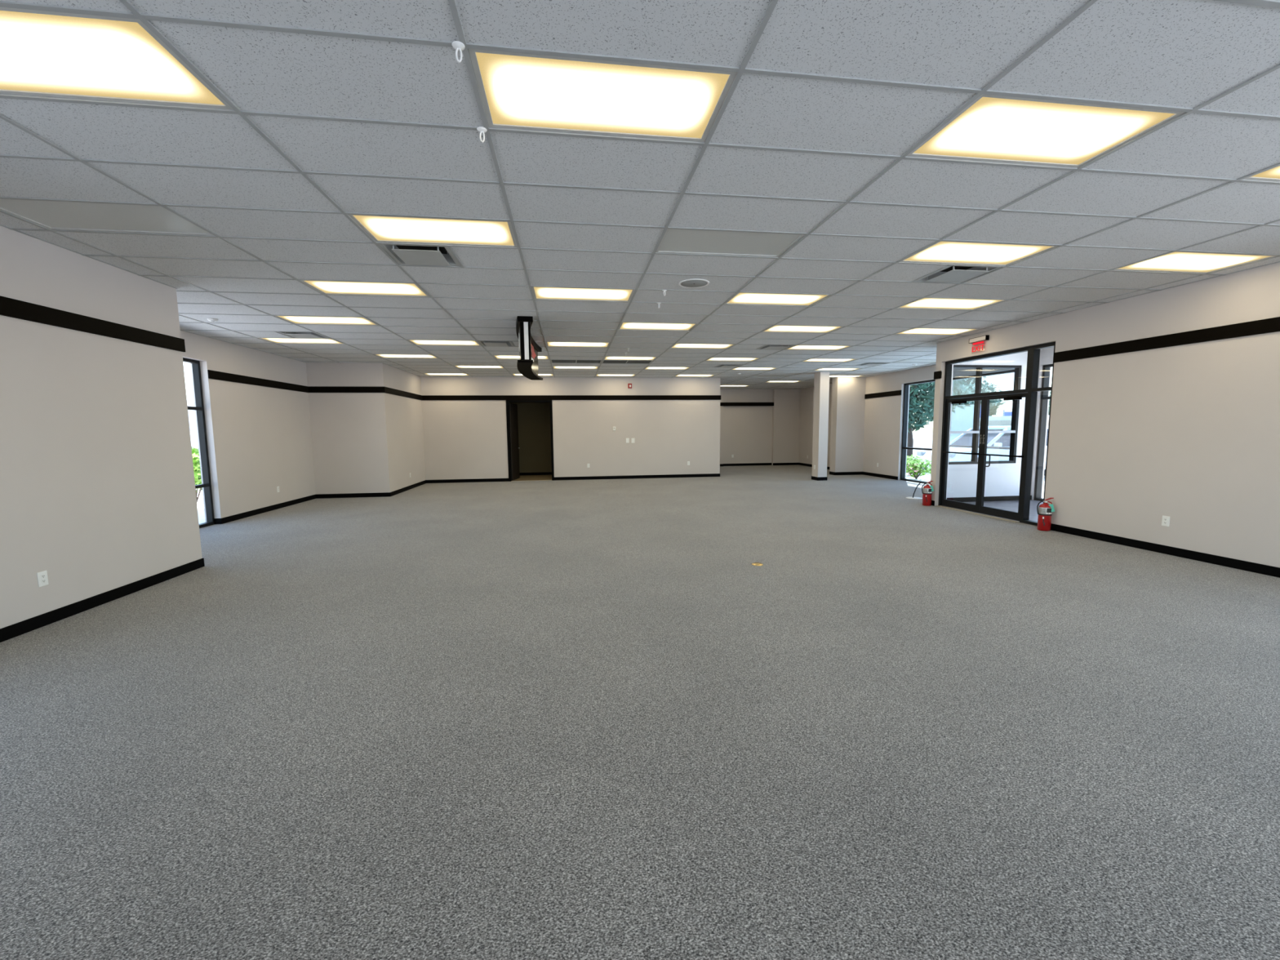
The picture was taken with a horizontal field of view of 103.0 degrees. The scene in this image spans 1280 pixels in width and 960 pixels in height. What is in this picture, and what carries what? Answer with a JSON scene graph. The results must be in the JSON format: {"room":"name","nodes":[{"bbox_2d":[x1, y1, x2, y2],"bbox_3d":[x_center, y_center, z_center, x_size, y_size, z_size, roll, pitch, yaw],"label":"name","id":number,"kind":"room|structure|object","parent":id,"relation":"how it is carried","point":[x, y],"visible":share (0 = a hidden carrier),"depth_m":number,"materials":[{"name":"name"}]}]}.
{"room":"empty commercial space","nodes":[
{"label":"empty commercial space","id":0,"kind":"room"},
{"bbox_2d":[0,225,202,628],"bbox_3d":[-4.610,-0.214,1.045,0.150,3.450,9.767,-1,6,-8],"label":"wall","id":1,"kind":"structure","parent":0,"point":[98,491],"depth_m":4.61,"materials":[{"name":"paint"}]},
{"bbox_2d":[36,570,48,586],"bbox_3d":[-4.938,0.816,4.207,0.011,0.122,0.078,-1,6,-8],"label":"wall outlet","id":2,"kind":"object","parent":1,"relation":"attached to","point":[42,579],"visible":1,"depth_m":4.20,"materials":[{"name":"white plastic"}]},
{"bbox_2d":[0,295,185,351],"bbox_3d":[-4.535,-1.060,0.984,0.022,0.145,9.789,-1,6,-8],"label":"trim","id":3,"kind":"structure","parent":1,"relation":"attached to","point":[9,307],"depth_m":4.60,"materials":[{"name":"wood"}]},
{"bbox_2d":[0,558,204,642],"bbox_3d":[-4.515,1.450,1.228,0.012,0.102,9.779,-1,6,-8],"label":"baseboard","id":4,"kind":"structure","parent":1,"relation":"attached to","point":[23,627],"depth_m":4.62,"materials":[{"name":"black plastic"}]},
{"bbox_2d":[180,330,315,522],"bbox_3d":[-7.461,-0.966,8.878,0.250,3.450,6.603,-1,6,-8],"label":"wall","id":5,"kind":"structure","parent":0,"point":[259,438],"depth_m":9.78,"materials":[{"name":"paint"}]},
{"bbox_2d":[182,357,214,528],"bbox_3d":[-7.269,-0.486,7.369,0.090,2.790,2.717,-1,6,-8],"label":"window","id":6,"kind":"structure","parent":5,"relation":"in","point":[199,407],"depth_m":8.65,"materials":[{"name":"brown metal"}]},
{"bbox_2d":[207,369,308,392],"bbox_3d":[-7.537,-1.955,10.266,0.022,0.145,3.353,-1,6,-8],"label":"trim","id":7,"kind":"structure","parent":5,"relation":"attached to","point":[214,375],"depth_m":9.85,"materials":[{"name":"wood"}]},
{"bbox_2d":[213,494,315,524],"bbox_3d":[-7.569,0.556,10.502,0.117,0.102,3.365,-1,6,-8],"label":"baseboard","id":8,"kind":"structure","parent":5,"relation":"attached to","point":[230,518],"depth_m":9.98,"materials":[{"name":"black plastic"}]},
{"bbox_2d":[306,362,391,493],"bbox_3d":[-6.947,-1.300,12.189,1.682,3.450,0.150,-1,6,-8],"label":"wall","id":9,"kind":"structure","parent":0,"point":[349,431],"depth_m":12.13,"materials":[{"name":"paint"}]},
{"bbox_2d":[308,386,385,392],"bbox_3d":[-6.932,-2.136,12.022,1.704,0.145,0.022,-1,6,-8],"label":"trim","id":10,"kind":"structure","parent":9,"relation":"attached to","point":[311,388],"depth_m":12.01,"materials":[{"name":"wood"}]},
{"bbox_2d":[315,492,391,498],"bbox_3d":[-6.914,0.373,12.276,1.694,0.102,0.012,-1,6,-8],"label":"baseboard","id":11,"kind":"structure","parent":9,"relation":"attached to","point":[382,494],"depth_m":12.27,"materials":[{"name":"black plastic"}]},
{"bbox_2d":[384,364,426,491],"bbox_3d":[-6.414,-1.477,13.912,0.150,3.450,3.135,-1,6,-8],"label":"wall","id":12,"kind":"structure","parent":0,"point":[405,416],"depth_m":13.63,"materials":[{"name":"paint"}]},
{"bbox_2d":[384,386,422,399],"bbox_3d":[-6.316,-2.308,13.692,0.022,0.145,3.135,-1,6,-8],"label":"trim","id":13,"kind":"structure","parent":12,"relation":"attached to","point":[388,390],"depth_m":13.45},
{"bbox_2d":[390,480,426,496],"bbox_3d":[-6.297,0.201,13.941,0.012,0.102,3.135,-1,6,-8],"label":"baseboard","id":14,"kind":"structure","parent":12,"relation":"attached to","point":[404,489],"depth_m":13.71,"materials":[{"name":"black plastic"}]},
{"bbox_2d":[509,402,551,472],"bbox_3d":[-3.638,-1.568,17.837,2.900,2.800,0.130,-1,6,-8],"label":"wall","id":15,"kind":"structure","parent":0,"point":[533,418],"depth_m":17.77,"materials":[{"name":"brown paint"}]},
{"bbox_2d":[520,471,551,475],"bbox_3d":[-3.616,-0.219,17.899,2.900,0.096,0.015,-1,6,-8],"label":"baseboard","id":16,"kind":"structure","parent":15,"relation":"attached to","point":[544,473],"depth_m":17.89,"materials":[{"name":"black plastic"}]},
{"bbox_2d":[420,377,719,479],"bbox_3d":[-1.973,-1.729,16.019,9.230,3.450,0.150,-1,6,-8],"label":"wall","id":17,"kind":"structure","parent":0,"point":[464,439],"depth_m":15.99,"materials":[{"name":"paint"}]},
{"bbox_2d":[506,400,554,481],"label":"door","id":18,"kind":"structure","parent":17,"relation":"in","point":[511,409],"depth_m":15.92,"materials":[{"name":"black wood"}]},
{"bbox_2d":[422,395,720,399],"bbox_3d":[-1.958,-2.564,15.852,9.252,0.145,0.022,-1,6,-8],"label":"trim","id":19,"kind":"structure","parent":17,"relation":"attached to","point":[424,397],"depth_m":15.82,"materials":[{"name":"wood"}]},
{"bbox_2d":[426,473,719,483],"bbox_3d":[-1.940,-0.056,16.106,9.242,0.102,0.012,-1,6,-8],"label":"baseboard","id":20,"kind":"structure","parent":17,"relation":"attached to","point":[444,481],"depth_m":16.16,"materials":[{"name":"black plastic"}]},
{"bbox_2d":[0,465,1279,959],"bbox_3d":[0.581,0.751,9.005,16.257,0.154,24.350,-1,6,-8],"label":"floor","id":21,"kind":"structure","parent":0,"point":[556,719],"depth_m":2.59,"materials":[{"name":"carpet"}]},
{"bbox_2d":[921,480,933,506],"bbox_3d":[5.731,0.262,10.167,0.193,0.500,0.166,-1,6,-1],"label":"fire extinguisher","id":22,"kind":"object","parent":21,"relation":"on","point":[927,490],"visible":1,"depth_m":10.11,"materials":[{"name":"red metal"}]},
{"bbox_2d":[1036,497,1054,531],"bbox_3d":[6.077,0.509,7.649,0.194,0.500,0.166,0,6,7],"label":"fire extinguisher","id":23,"kind":"object","parent":21,"relation":"on","point":[1045,510],"visible":1,"depth_m":7.60,"materials":[{"name":"red metal"}]},
{"bbox_2d":[0,0,1279,389],"bbox_3d":[0.549,-2.512,8.680,15.957,0.027,24.050,-1,6,-8],"label":"ceiling","id":24,"kind":"structure","parent":0,"point":[342,108],"depth_m":3.23,"materials":[{"name":"tile"}]},
{"bbox_2d":[0,199,214,235],"bbox_3d":[-4.058,-2.010,3.840,1.192,0.060,0.582,-1,6,-8],"label":"ceiling light","id":25,"kind":"object","parent":24,"relation":"attached to","point":[51,215],"visible":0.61,"depth_m":3.85,"materials":[{"name":"plastic"}]},
{"bbox_2d":[0,7,233,109],"bbox_3d":[-2.599,-1.861,2.203,1.192,0.060,0.582,-1,6,-8],"label":"ceiling light","id":26,"kind":"object","parent":24,"relation":"attached to","point":[43,53],"visible":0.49,"depth_m":2.25,"materials":[{"name":"plastic"}]},
{"bbox_2d":[259,337,344,344],"bbox_3d":[-6.018,-2.513,9.083,1.192,0.060,0.582,-1,6,-8],"label":"ceiling light","id":27,"kind":"object","parent":24,"relation":"attached to","point":[277,340],"visible":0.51,"depth_m":9.12,"materials":[{"name":"plastic"}]},
{"bbox_2d":[276,331,327,338],"bbox_3d":[-5.632,-2.480,8.522,0.584,0.142,0.584,-1,6,-8],"label":"ceiling vent","id":28,"kind":"object","parent":24,"relation":"in","point":[295,335],"visible":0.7,"depth_m":8.57,"materials":[{"name":"metal"}]},
{"bbox_2d":[275,315,377,325],"bbox_3d":[-4.559,-2.364,7.446,1.192,0.060,0.582,-1,6,-8],"label":"ceiling light","id":29,"kind":"object","parent":24,"relation":"attached to","point":[294,319],"visible":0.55,"depth_m":7.47,"materials":[{"name":"plastic"}]},
{"bbox_2d":[300,280,428,296],"bbox_3d":[-3.101,-2.215,5.808,1.192,0.060,0.582,-1,6,-8],"label":"ceiling light","id":30,"kind":"object","parent":24,"relation":"attached to","point":[324,286],"visible":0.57,"depth_m":5.82,"materials":[{"name":"plastic"}]},
{"bbox_2d":[374,354,437,358],"bbox_3d":[-5.061,-2.718,11.052,1.192,0.060,0.582,-1,6,-8],"label":"ceiling light","id":31,"kind":"object","parent":24,"relation":"attached to","point":[388,356],"visible":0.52,"depth_m":11.11,"materials":[{"name":"plastic"}]},
{"bbox_2d":[378,244,461,266],"bbox_3d":[-2.028,-2.137,4.728,0.584,0.142,0.584,-1,6,-8],"label":"ceiling vent","id":32,"kind":"object","parent":24,"relation":"in","point":[410,255],"visible":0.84,"depth_m":4.77,"materials":[{"name":"metal"}]},
{"bbox_2d":[348,214,517,247],"bbox_3d":[-1.642,-2.066,4.171,1.192,0.060,0.582,-1,6,-8],"label":"ceiling light","id":33,"kind":"object","parent":24,"relation":"attached to","point":[381,228],"visible":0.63,"depth_m":4.17,"materials":[{"name":"plastic"}]},
{"bbox_2d":[408,340,480,346],"bbox_3d":[-3.602,-2.569,9.414,1.192,0.060,0.582,-1,6,-8],"label":"ceiling light","id":34,"kind":"object","parent":24,"relation":"attached to","point":[415,342],"visible":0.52,"depth_m":9.47,"materials":[{"name":"plastic"}]},
{"bbox_2d":[451,40,465,62],"bbox_3d":[-0.767,-1.804,2.154,0.054,0.067,0.054,-1,6,-8],"label":"ceiling hook","id":35,"kind":"object","parent":24,"relation":"attached to","point":[458,46],"visible":1,"depth_m":2.15,"materials":[{"name":"white plastic"}]},
{"bbox_2d":[453,365,503,368],"bbox_3d":[-4.104,-2.923,13.020,1.192,0.060,0.582,-1,6,-8],"label":"ceiling light","id":36,"kind":"object","parent":24,"relation":"attached to","point":[457,366],"visible":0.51,"depth_m":13.06,"materials":[{"name":"plastic"}]},
{"bbox_2d":[476,126,487,142],"bbox_3d":[-0.855,-1.863,2.754,0.054,0.067,0.054,-1,6,-8],"label":"ceiling hook","id":37,"kind":"object","parent":24,"relation":"attached to","point":[482,130],"visible":1,"depth_m":2.75,"materials":[{"name":"white plastic"}]},
{"bbox_2d":[478,341,513,346],"bbox_3d":[-2.697,-2.609,9.536,0.584,0.142,0.584,-1,6,-8],"label":"ceiling vent","id":38,"kind":"object","parent":24,"relation":"in","point":[505,344],"visible":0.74,"depth_m":9.65,"materials":[{"name":"metal"}]},
{"bbox_2d":[493,355,549,359],"bbox_3d":[-2.646,-2.774,11.382,1.192,0.060,0.582,-1,6,-8],"label":"ceiling light","id":39,"kind":"object","parent":24,"relation":"attached to","point":[495,357],"visible":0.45,"depth_m":11.42,"materials":[{"name":"plastic"}]},
{"bbox_2d":[515,315,542,380],"bbox_3d":[-1.904,-2.172,8.727,0.347,0.624,2.890,-1,6,-8],"label":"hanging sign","id":40,"kind":"object","parent":24,"relation":"hanging from","point":[527,363],"visible":1,"depth_m":7.54,"materials":[{"name":"black plastic"}]},
{"bbox_2d":[552,366,599,368],"bbox_3d":[-1.689,-2.979,13.350,1.192,0.060,0.582,-1,6,-8],"label":"ceiling light","id":41,"kind":"object","parent":24,"relation":"attached to","point":[553,367],"visible":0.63,"depth_m":13.42,"materials":[{"name":"plastic"}]},
{"bbox_2d":[551,360,601,363],"bbox_3d":[-1.521,-2.851,12.149,1.192,0.040,0.584,-1,6,-8],"label":"ceiling vent","id":42,"kind":"object","parent":24,"relation":"in","point":[552,361],"visible":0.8,"depth_m":12.17,"materials":[{"name":"metal"}]},
{"bbox_2d":[546,342,609,347],"bbox_3d":[-1.187,-2.625,9.744,1.192,0.060,0.582,-1,6,-8],"label":"ceiling light","id":43,"kind":"object","parent":24,"relation":"attached to","point":[548,344],"visible":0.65,"depth_m":9.80,"materials":[{"name":"plastic"}]},
{"bbox_2d":[531,286,635,301],"bbox_3d":[-0.685,-2.271,6.139,1.192,0.060,0.582,-1,6,-8],"label":"ceiling light","id":44,"kind":"object","parent":24,"relation":"attached to","point":[540,293],"visible":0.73,"depth_m":6.16,"materials":[{"name":"plastic"}]},
{"bbox_2d":[468,48,736,142],"bbox_3d":[-0.184,-1.917,2.533,1.192,0.060,0.582,-1,6,-8],"label":"ceiling light","id":45,"kind":"object","parent":24,"relation":"attached to","point":[517,91],"visible":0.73,"depth_m":2.50,"materials":[{"name":"plastic"}]},
{"bbox_2d":[601,360,652,363],"bbox_3d":[-0.314,-2.879,12.315,1.192,0.040,0.584,-1,6,-8],"label":"ceiling vent","id":46,"kind":"object","parent":24,"relation":"in","point":[603,361],"visible":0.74,"depth_m":12.35,"materials":[{"name":"metal"}]},
{"bbox_2d":[603,356,656,359],"bbox_3d":[-0.230,-2.830,11.713,1.192,0.060,0.582,-1,6,-8],"label":"ceiling light","id":47,"kind":"object","parent":24,"relation":"attached to","point":[605,357],"visible":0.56,"depth_m":11.73,"materials":[{"name":"plastic"}]},
{"bbox_2d":[617,322,697,330],"bbox_3d":[0.271,-2.476,8.107,1.192,0.060,0.582,-1,6,-8],"label":"ceiling light","id":48,"kind":"object","parent":24,"relation":"attached to","point":[624,326],"visible":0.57,"depth_m":8.14,"materials":[{"name":"plastic"}]},
{"bbox_2d":[644,367,689,369],"bbox_3d":[0.727,-3.035,13.681,1.192,0.060,0.582,-1,6,-8],"label":"ceiling light","id":49,"kind":"object","parent":24,"relation":"attached to","point":[646,368],"visible":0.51,"depth_m":13.79,"materials":[{"name":"plastic"}]},
{"bbox_2d":[678,278,709,288],"bbox_3d":[0.607,-2.204,5.708,0.344,0.012,0.344,-1,6,-8],"label":"ceiling speaker","id":50,"kind":"object","parent":24,"relation":"attached to","point":[695,282],"visible":1,"depth_m":5.71,"materials":[{"name":"white plastic"}]},
{"bbox_2d":[680,280,707,287],"bbox_3d":[0.606,-2.207,5.708,0.300,0.007,0.300,-1,6,-8],"label":"grille","id":51,"kind":"object","parent":50,"relation":"attached to","point":[685,283],"depth_m":5.71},
{"bbox_2d":[670,343,734,348],"bbox_3d":[1.228,-2.681,10.075,1.192,0.060,0.582,-1,6,-8],"label":"ceiling light","id":52,"kind":"object","parent":24,"relation":"attached to","point":[676,345],"visible":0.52,"depth_m":10.13,"materials":[{"name":"plastic"}]},
{"bbox_2d":[656,228,804,257],"bbox_3d":[0.773,-2.122,4.501,1.192,0.060,0.582,-1,6,-8],"label":"ceiling light","id":53,"kind":"object","parent":24,"relation":"attached to","point":[673,241],"visible":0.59,"depth_m":4.51,"materials":[{"name":"plastic"}]},
{"bbox_2d":[706,357,758,361],"bbox_3d":[2.185,-2.886,12.043,1.192,0.060,0.582,-1,6,-8],"label":"ceiling light","id":54,"kind":"object","parent":24,"relation":"attached to","point":[711,358],"visible":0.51,"depth_m":12.11,"materials":[{"name":"plastic"}]},
{"bbox_2d":[732,367,776,370],"bbox_3d":[3.142,-3.091,14.011,1.192,0.060,0.582,-1,6,-8],"label":"ceiling light","id":55,"kind":"object","parent":24,"relation":"attached to","point":[736,368],"visible":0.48,"depth_m":14.04,"materials":[{"name":"plastic"}]},
{"bbox_2d":[757,345,793,350],"bbox_3d":[2.737,-2.735,10.280,0.584,0.142,0.584,-1,6,-8],"label":"ceiling vent","id":56,"kind":"object","parent":24,"relation":"in","point":[766,347],"visible":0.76,"depth_m":10.34,"materials":[{"name":"metal"}]},
{"bbox_2d":[724,292,829,306],"bbox_3d":[1.730,-2.327,6.469,1.192,0.060,0.582,-1,6,-8],"label":"ceiling light","id":57,"kind":"object","parent":24,"relation":"attached to","point":[764,299],"visible":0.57,"depth_m":6.49,"materials":[{"name":"plastic"}]},
{"bbox_2d":[761,325,843,333],"bbox_3d":[2.687,-2.532,8.437,1.192,0.060,0.582,-1,6,-8],"label":"ceiling light","id":58,"kind":"object","parent":24,"relation":"attached to","point":[803,329],"visible":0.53,"depth_m":8.48,"materials":[{"name":"plastic"}]},
{"bbox_2d":[786,345,850,350],"bbox_3d":[3.643,-2.737,10.405,1.192,0.060,0.582,-1,6,-8],"label":"ceiling light","id":59,"kind":"object","parent":24,"relation":"attached to","point":[797,347],"visible":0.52,"depth_m":10.47,"materials":[{"name":"plastic"}]},
{"bbox_2d":[803,358,855,362],"bbox_3d":[4.600,-2.942,12.373,1.192,0.060,0.582,-1,6,-8],"label":"ceiling light","id":60,"kind":"object","parent":24,"relation":"attached to","point":[811,359],"visible":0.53,"depth_m":12.43,"materials":[{"name":"plastic"}]},
{"bbox_2d":[814,368,857,370],"bbox_3d":[5.557,-3.147,14.342,1.192,0.060,0.582,-1,6,-8],"label":"ceiling light","id":61,"kind":"object","parent":24,"relation":"attached to","point":[821,369],"visible":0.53,"depth_m":14.38,"materials":[{"name":"plastic"}]},
{"bbox_2d":[894,360,936,363],"bbox_3d":[7.016,-2.998,12.704,1.192,0.060,0.582,-1,6,-8],"label":"ceiling light","id":62,"kind":"object","parent":24,"relation":"attached to","point":[903,361],"visible":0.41,"depth_m":12.78,"materials":[{"name":"plastic"}]},
{"bbox_2d":[896,328,978,335],"bbox_3d":[5.102,-2.588,8.768,1.192,0.060,0.582,-1,6,-8],"label":"ceiling light","id":63,"kind":"object","parent":24,"relation":"attached to","point":[916,331],"visible":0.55,"depth_m":8.81,"materials":[{"name":"plastic"}]},
{"bbox_2d":[896,297,1004,310],"bbox_3d":[4.145,-2.383,6.800,1.192,0.060,0.582,-1,6,-8],"label":"ceiling light","id":64,"kind":"object","parent":24,"relation":"attached to","point":[924,303],"visible":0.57,"depth_m":6.82,"materials":[{"name":"plastic"}]},
{"bbox_2d":[915,265,1001,283],"bbox_3d":[3.406,-2.263,5.472,0.584,0.142,0.584,-1,6,-8],"label":"ceiling vent","id":65,"kind":"object","parent":24,"relation":"in","point":[953,273],"visible":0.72,"depth_m":5.51,"materials":[{"name":"metal"}]},
{"bbox_2d":[899,240,1057,266],"bbox_3d":[3.188,-2.178,4.832,1.192,0.060,0.582,-1,6,-8],"label":"ceiling light","id":66,"kind":"object","parent":24,"relation":"attached to","point":[942,251],"visible":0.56,"depth_m":4.83,"materials":[{"name":"plastic"}]},
{"bbox_2d":[906,93,1185,168],"bbox_3d":[2.231,-1.973,2.864,1.192,0.060,0.582,-1,6,-8],"label":"ceiling light","id":67,"kind":"object","parent":24,"relation":"attached to","point":[991,128],"visible":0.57,"depth_m":2.84,"materials":[{"name":"plastic"}]},
{"bbox_2d":[1113,251,1276,273],"bbox_3d":[5.604,-2.234,5.162,1.192,0.060,0.582,-1,6,-8],"label":"ceiling light","id":68,"kind":"object","parent":24,"relation":"attached to","point":[1176,261],"visible":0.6,"depth_m":5.17,"materials":[{"name":"plastic"}]},
{"bbox_2d":[1242,165,1279,182],"bbox_3d":[4.647,-2.029,3.194,1.192,0.060,0.582,-1,6,-8],"label":"ceiling light","id":69,"kind":"object","parent":24,"relation":"attached to","point":[1273,174],"visible":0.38,"depth_m":3.38,"materials":[{"name":"plastic"}]},
{"bbox_2d":[1253,165,1279,178],"bbox_3d":[4.647,-2.005,3.196,1.140,0.001,0.530,-1,6,-8],"label":"diffuser","id":70,"kind":"object","parent":69,"relation":"attached to","point":[1274,172],"depth_m":3.35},
{"bbox_2d":[720,388,800,465],"bbox_3d":[4.482,-2.324,21.368,5.035,3.450,0.350,-1,6,-8],"label":"wall","id":71,"kind":"structure","parent":0,"point":[745,431],"depth_m":21.38,"materials":[{"name":"paint"}]},
{"bbox_2d":[720,402,773,405],"bbox_3d":[3.795,-3.141,21.090,3.635,0.145,0.152,-1,6,-8],"label":"trim","id":72,"kind":"structure","parent":71,"relation":"attached to","point":[721,403],"depth_m":21.10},
{"bbox_2d":[720,462,798,466],"bbox_3d":[4.389,-0.645,21.412,4.785,0.102,0.162,-1,6,-8],"label":"baseboard","id":73,"kind":"structure","parent":71,"relation":"attached to","point":[748,464],"depth_m":21.54,"materials":[{"name":"black plastic"}]},
{"bbox_2d":[812,371,829,477],"bbox_3d":[5.406,-1.596,15.233,0.288,3.200,0.380,-1,6,-8],"label":"pillar","id":74,"kind":"structure","parent":0,"point":[821,379],"depth_m":15.09,"materials":[{"name":"paint"}]},
{"bbox_2d":[829,377,866,471],"bbox_3d":[6.897,-1.902,16.902,0.981,3.450,0.360,-1,6,-8],"label":"wall","id":75,"kind":"structure","parent":0,"point":[848,401],"depth_m":16.75,"materials":[{"name":"paint"}]},
{"bbox_2d":[829,471,862,475],"bbox_3d":[6.908,-0.236,17.061,0.993,0.102,0.372,-1,6,-8],"label":"baseboard","id":76,"kind":"structure","parent":75,"relation":"attached to","point":[830,473],"depth_m":16.88,"materials":[{"name":"black plastic"}]},
{"bbox_2d":[799,346,1053,500],"bbox_3d":[7.881,-1.652,14.299,0.250,3.450,14.650,-1,6,-8],"label":"wall","id":77,"kind":"structure","parent":0,"point":[883,415],"depth_m":15.62,"materials":[{"name":"paint"}]},
{"bbox_2d":[862,471,897,479],"bbox_3d":[7.545,-0.141,16.044,0.012,0.102,1.850,-1,6,-8],"label":"baseboard","id":78,"kind":"structure","parent":77,"relation":"attached to","point":[884,476],"depth_m":15.93,"materials":[{"name":"black plastic"}]},
{"bbox_2d":[864,390,901,399],"bbox_3d":[7.516,-2.649,15.793,0.022,0.145,1.850,-1,6,-8],"label":"trim","id":79,"kind":"structure","parent":77,"relation":"attached to","point":[897,392],"depth_m":15.70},
{"bbox_2d":[900,379,935,483],"bbox_3d":[7.901,-1.335,14.241,0.120,2.830,1.570,-1,6,-8],"label":"window","id":80,"kind":"structure","parent":77,"relation":"in","point":[904,447],"depth_m":14.92,"materials":[{"name":"brown metal"}]},
{"bbox_2d":[948,369,1014,455],"bbox_3d":[8.191,-1.116,12.163,0.120,2.800,2.350,-1,6,-8],"label":"window","id":81,"kind":"structure","parent":77,"relation":"in","point":[1011,371],"depth_m":11.94,"materials":[{"name":"brown metal"}]},
{"bbox_2d":[1033,364,1053,501],"bbox_3d":[8.590,-0.826,9.143,0.120,2.806,3.030,-1,6,-8],"label":"window","id":82,"kind":"structure","parent":77,"relation":"in","point":[1046,369],"depth_m":10.59,"materials":[{"name":"brown metal"}]},
{"bbox_2d":[946,351,1027,499],"bbox_3d":[7.164,-1.262,10.449,2.232,3.450,0.320,-1,6,-8],"label":"wall","id":83,"kind":"structure","parent":0,"point":[1001,479],"depth_m":10.57,"materials":[{"name":"paint"}]},
{"bbox_2d":[948,364,1021,464],"bbox_3d":[7.051,-1.343,10.517,1.640,2.020,0.118,-1,6,-8],"label":"window","id":84,"kind":"structure","parent":83,"relation":"in","point":[1013,431],"depth_m":10.53,"materials":[{"name":"brown metal"}]},
{"bbox_2d":[946,495,1031,502],"bbox_3d":[7.240,0.399,10.633,2.107,0.098,0.040,-1,6,-8],"label":"baseboard","id":85,"kind":"structure","parent":83,"relation":"attached to","point":[1011,497],"depth_m":10.65,"materials":[{"name":"black plastic"}]},
{"bbox_2d":[930,262,1279,567],"bbox_3d":[6.797,-0.614,3.969,0.230,3.450,12.480,-1,6,-8],"label":"wall","id":86,"kind":"structure","parent":0,"point":[1188,434],"depth_m":6.14,"materials":[{"name":"paint"}]},
{"bbox_2d":[968,334,989,353],"bbox_3d":[5.931,-2.369,8.913,0.066,0.269,0.375,-1,6,-8],"label":"exit sign","id":87,"kind":"object","parent":86,"relation":"attached to","point":[980,340],"visible":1,"depth_m":8.88,"materials":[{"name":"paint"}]},
{"bbox_2d":[937,342,1055,525],"bbox_3d":[6.146,-0.777,8.851,0.250,2.820,2.345,-1,6,-8],"label":"door","id":88,"kind":"structure","parent":86,"relation":"in","point":[1030,393],"depth_m":8.70,"materials":[{"name":"brown metal"}]},
{"bbox_2d":[1050,523,1279,577],"bbox_3d":[6.865,1.175,2.889,0.012,0.102,9.985,-1,6,-8],"label":"baseboard","id":89,"kind":"structure","parent":86,"relation":"attached to","point":[1263,569],"depth_m":6.08,"materials":[{"name":"black plastic"}]},
{"bbox_2d":[1053,316,1279,362],"bbox_3d":[6.836,-1.333,2.638,0.022,0.145,9.985,-1,6,-8],"label":"trim","id":90,"kind":"structure","parent":86,"relation":"attached to","point":[1268,325],"depth_m":6.01,"materials":[{"name":"wood"}]},
{"label":"outside","id":91,"kind":"structure","parent":0,"visible":0},
{"bbox_2d":[196,500,205,524],"bbox_3d":[-9.110,0.795,9.969,2.620,0.080,38.000,-1,6,-8],"label":"sidewalk","id":92,"kind":"structure","parent":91,"point":[200,504],"depth_m":10.73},
{"bbox_2d":[191,446,202,502],"bbox_3d":[-10.460,-0.120,11.882,1.063,1.357,1.203,-1,6,-8],"label":"shrub","id":93,"kind":"object","parent":92,"relation":"on","point":[197,470],"visible":0.22,"depth_m":11.65,"materials":[{"name":"green plant"}]},
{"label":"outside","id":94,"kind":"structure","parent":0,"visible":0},
{"bbox_2d":[195,432,1044,502],"bbox_3d":[10.075,-1.915,36.717,210.000,0.190,190.000,-1,6,-8],"label":"ground","id":95,"kind":"structure","parent":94,"point":[921,440],"depth_m":54.61,"materials":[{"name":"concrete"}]},
{"bbox_2d":[186,398,198,449],"bbox_3d":[-30.680,-3.106,32.462,12.200,3.800,8.200,-5,7,-36],"label":"sky","id":96,"kind":"structure","parent":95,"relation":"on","point":[190,402],"depth_m":30.37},
{"bbox_2d":[906,378,975,458],"bbox_3d":[12.635,-4.305,23.885,5.283,7.076,6.096,4,7,41],"label":"tree","id":97,"kind":"object","parent":95,"relation":"on","point":[918,395],"visible":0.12,"depth_m":22.67,"materials":[{"name":"green plant"}]},
{"bbox_2d":[950,404,973,441],"bbox_3d":[17.204,-2.573,27.298,1.800,2.850,1.000,3,7,35],"label":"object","id":98,"kind":"object","parent":95,"relation":"on","point":[962,420],"visible":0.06,"depth_m":26.97,"materials":[{"name":"white"}]},
{"bbox_2d":[923,376,1001,413],"bbox_3d":[18.824,-4.906,31.427,5.338,6.655,4.975,-3,6,-24],"label":"tree","id":99,"kind":"object","parent":95,"relation":"on","point":[985,385],"visible":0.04,"depth_m":30.39,"materials":[{"name":"green plant"}]},
{"bbox_2d":[916,425,1048,475],"bbox_3d":[12.162,-0.981,17.420,4.660,1.735,2.300,-1,6,-8],"label":"parked car","id":100,"kind":"object","parent":95,"relation":"on","point":[1000,439],"visible":0.19,"depth_m":16.55,"materials":[{"name":"silver metal"}]},
{"bbox_2d":[988,399,1005,416],"bbox_3d":[41.144,-7.957,62.734,7.483,6.110,5.989,-1,6,-8],"label":"tree","id":101,"kind":"object","parent":95,"relation":"on","point":[993,407],"visible":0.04,"depth_m":60.95,"materials":[{"name":"green plant"}]},
{"bbox_2d":[979,415,1048,426],"bbox_3d":[40.789,-4.272,43.258,22.200,2.620,4.200,3,7,35],"label":"building","id":102,"kind":"structure","parent":95,"relation":"on","point":[993,420],"depth_m":46.29,"materials":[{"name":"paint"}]},
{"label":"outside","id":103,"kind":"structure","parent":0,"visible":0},
{"bbox_2d":[906,472,1044,497],"bbox_3d":[8.622,-0.126,17.418,1.993,0.100,48.000,-1,6,-8],"label":"sidewalk","id":104,"kind":"structure","parent":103,"point":[926,477],"depth_m":16.24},
{"bbox_2d":[906,457,931,479],"bbox_3d":[8.617,-0.371,15.903,0.873,0.702,0.969,-1,6,-8],"label":"shrub","id":105,"kind":"object","parent":104,"relation":"on","point":[913,468],"visible":0.83,"depth_m":15.82,"materials":[{"name":"green plant"}]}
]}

